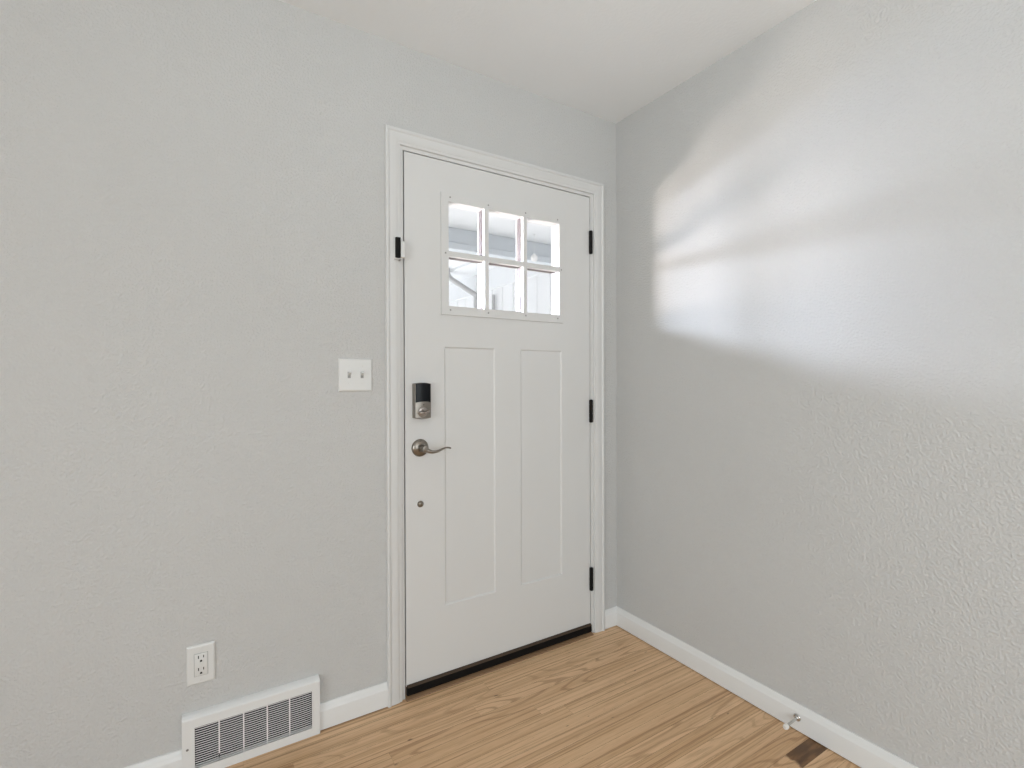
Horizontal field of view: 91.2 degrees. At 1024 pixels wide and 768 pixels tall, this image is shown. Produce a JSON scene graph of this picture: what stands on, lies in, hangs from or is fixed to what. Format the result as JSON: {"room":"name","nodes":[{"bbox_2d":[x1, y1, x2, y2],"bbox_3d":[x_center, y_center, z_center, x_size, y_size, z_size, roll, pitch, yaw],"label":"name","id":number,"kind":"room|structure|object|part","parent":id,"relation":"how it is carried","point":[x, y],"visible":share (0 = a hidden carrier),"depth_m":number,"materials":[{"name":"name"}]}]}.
{"room":"home entryway","nodes":[
{"label":"home entryway","id":0,"kind":"room"},
{"bbox_2d":[0,0,616,767],"bbox_3d":[-1.604,0.000,1.204,5.140,2.500,0.140,0,0,-32],"label":"wall","id":1,"kind":"structure","parent":0,"point":[192,224],"depth_m":1.52,"materials":[{"name":"light grey paint"}]},
{"bbox_2d":[186,641,214,685],"bbox_3d":[-0.949,0.854,1.531,0.075,0.119,0.009,0,0,-32],"label":"power outlet","id":2,"kind":"object","parent":1,"relation":"attached to","point":[200,658],"visible":1,"depth_m":1.53,"materials":[{"name":"white plastic"}]},
{"bbox_2d":[194,652,207,676],"bbox_3d":[-0.948,0.854,1.529,0.034,0.067,0.003,0,0,-32],"label":"receptacle","id":3,"kind":"object","parent":2,"relation":"attached to","point":[200,658],"depth_m":1.53,"materials":[{"name":"white plastic"}]},
{"bbox_2d":[182,674,319,767],"bbox_3d":[-0.821,1.089,1.603,0.391,0.190,0.026,0,0,-32],"label":"air vent","id":4,"kind":"object","parent":1,"relation":"in","point":[225,728],"visible":1,"depth_m":1.59,"materials":[{"name":"white metal"}]},
{"bbox_2d":[338,358,371,391],"bbox_3d":[-0.550,-0.032,1.768,0.117,0.116,0.023,0,0,-32],"label":"light switch","id":5,"kind":"object","parent":1,"relation":"attached to","point":[353,374],"visible":1,"depth_m":1.77,"materials":[{"name":"white plastic"}]},
{"bbox_2d":[124,606,616,767],"bbox_3d":[-1.560,1.145,1.147,4.898,0.086,0.014,0,0,-32],"label":"baseboard","id":6,"kind":"structure","parent":1,"relation":"attached to","point":[333,712],"depth_m":1.76,"materials":[{"name":"white paint"}]},
{"bbox_2d":[394,236,404,260],"bbox_3d":[-0.415,-0.496,1.844,0.038,0.088,0.031,0,0,-32],"label":"sensor","id":7,"kind":"object","parent":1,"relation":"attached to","point":[399,245],"visible":1,"depth_m":1.83,"materials":[{"name":"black plastic"}]},
{"bbox_3d":[-0.418,-0.499,1.842,0.031,0.082,0.008,0,0,-32],"label":"plate","id":8,"kind":"part","parent":7,"relation":"part of","materials":[{"name":"black plastic"}]},
{"bbox_2d":[384,124,604,707],"bbox_3d":[-0.053,0.144,2.177,0.947,2.070,0.141,0,0,-32],"label":"door frame","id":9,"kind":"structure","parent":1,"relation":"attached to","point":[402,148],"depth_m":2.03,"materials":[{"name":"white paint"}]},
{"bbox_2d":[403,151,592,695],"bbox_3d":[-0.009,0.147,2.115,0.915,2.037,0.115,0,0,-32],"label":"door","id":10,"kind":"structure","parent":1,"relation":"in","point":[498,406],"depth_m":2.08,"materials":[{"name":"white paint"}]},
{"bbox_3d":[-0.341,0.243,1.894,0.067,0.067,0.034,0,0,-32],"label":"lever handle","id":11,"kind":"part","parent":10,"relation":"part of","materials":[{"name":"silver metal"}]},
{"bbox_3d":[-0.286,0.244,1.892,0.118,0.032,0.031,0,0,-32],"label":"lever","id":12,"kind":"part","parent":10,"relation":"part of","materials":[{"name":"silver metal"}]},
{"bbox_3d":[-0.051,-0.511,2.149,0.556,0.436,0.006,0,0,-32],"label":"lite frame","id":13,"kind":"part","parent":10,"relation":"part of","materials":[{"name":"white paint"}]},
{"bbox_3d":[-0.026,-0.511,2.110,0.596,0.476,0.020,0,0,-32],"label":"lite frame","id":14,"kind":"part","parent":10,"relation":"part of","materials":[{"name":"white paint"}]},
{"bbox_2d":[405,632,593,701],"bbox_3d":[-0.046,1.193,2.174,0.912,0.052,0.162,0,0,-32],"label":"trim","id":15,"kind":"structure","parent":1,"relation":"attached to","point":[533,654],"depth_m":2.07,"materials":[{"name":"brown wood"}]},
{"bbox_2d":[225,625,860,767],"bbox_3d":[-0.240,1.232,-0.956,5.100,0.060,5.020,0,0,-32],"label":"floor","id":16,"kind":"structure","parent":0,"point":[609,698],"depth_m":1.74,"materials":[{"name":"brown wood"}]},
{"bbox_2d":[279,0,815,123],"bbox_3d":[-0.274,-1.288,-0.932,5.140,0.100,5.160,0,0,-32],"label":"ceiling","id":17,"kind":"structure","parent":0,"point":[608,60],"depth_m":1.82,"materials":[{"name":"paint"}]},
{"bbox_2d":[616,0,1023,767],"bbox_3d":[1.894,-0.004,0.352,0.120,2.500,5.020,0,0,-32],"label":"wall","id":18,"kind":"structure","parent":0,"point":[820,227],"depth_m":1.59,"materials":[{"name":"light gray paint"},{"name":"textured drywall"}]},
{"bbox_2d":[617,606,917,767],"bbox_3d":[1.808,1.140,0.376,0.014,0.086,4.900,0,0,-32],"label":"baseboard","id":19,"kind":"structure","parent":18,"relation":"attached to","point":[856,749],"depth_m":1.79,"materials":[{"name":"white paint"}]},
{"bbox_2d":[783,713,800,729],"bbox_3d":[0.937,1.133,1.682,0.077,0.028,0.025,0,0,-32],"label":"door stop","id":20,"kind":"object","parent":18,"relation":"attached to","point":[796,716],"visible":1,"depth_m":1.69,"materials":[{"name":"metal"}]},
{"bbox_3d":[0.938,1.135,1.683,0.058,0.015,0.010,0,0,-32],"label":"rod","id":21,"kind":"part","parent":20,"relation":"part of","materials":[{"name":"metal"}]},
{"label":"outside","id":22,"kind":"structure","parent":0,"visible":0},
{"bbox_3d":[-5.375,1.485,11.843,28.000,0.280,21.840,0,0,-32],"label":"ground","id":23,"kind":"structure","parent":22,"visible":0},
{"bbox_2d":[449,260,551,313],"bbox_3d":[1.481,-0.811,8.453,5.760,4.320,3.850,0,0,-32],"label":"garage","id":24,"kind":"structure","parent":23,"relation":"on","point":[463,276],"depth_m":6.71,"materials":[{"name":"white"}]},
{"bbox_2d":[449,207,551,265],"bbox_3d":[-1.027,-0.045,3.106,5.500,2.880,2.450,0,0,-32],"label":"porch","id":25,"kind":"object","parent":23,"relation":"on","point":[463,224],"visible":0.02,"depth_m":4.38,"materials":[{"name":"concrete"}]},
{"bbox_2d":[531,235,537,261],"bbox_3d":[0.199,-1.215,4.489,0.064,0.238,0.064,0,0,-32],"label":"globe lamp","id":26,"kind":"object","parent":25,"relation":"hanging from","point":[534,257],"visible":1,"depth_m":4.47,"materials":[{"name":"white glass"}]},
{"bbox_3d":[0.199,-1.128,4.489,0.064,0.064,0.064,0,0,-32],"label":"globe","id":27,"kind":"part","parent":26,"relation":"part of","materials":[{"name":"white glass"}]}
]}

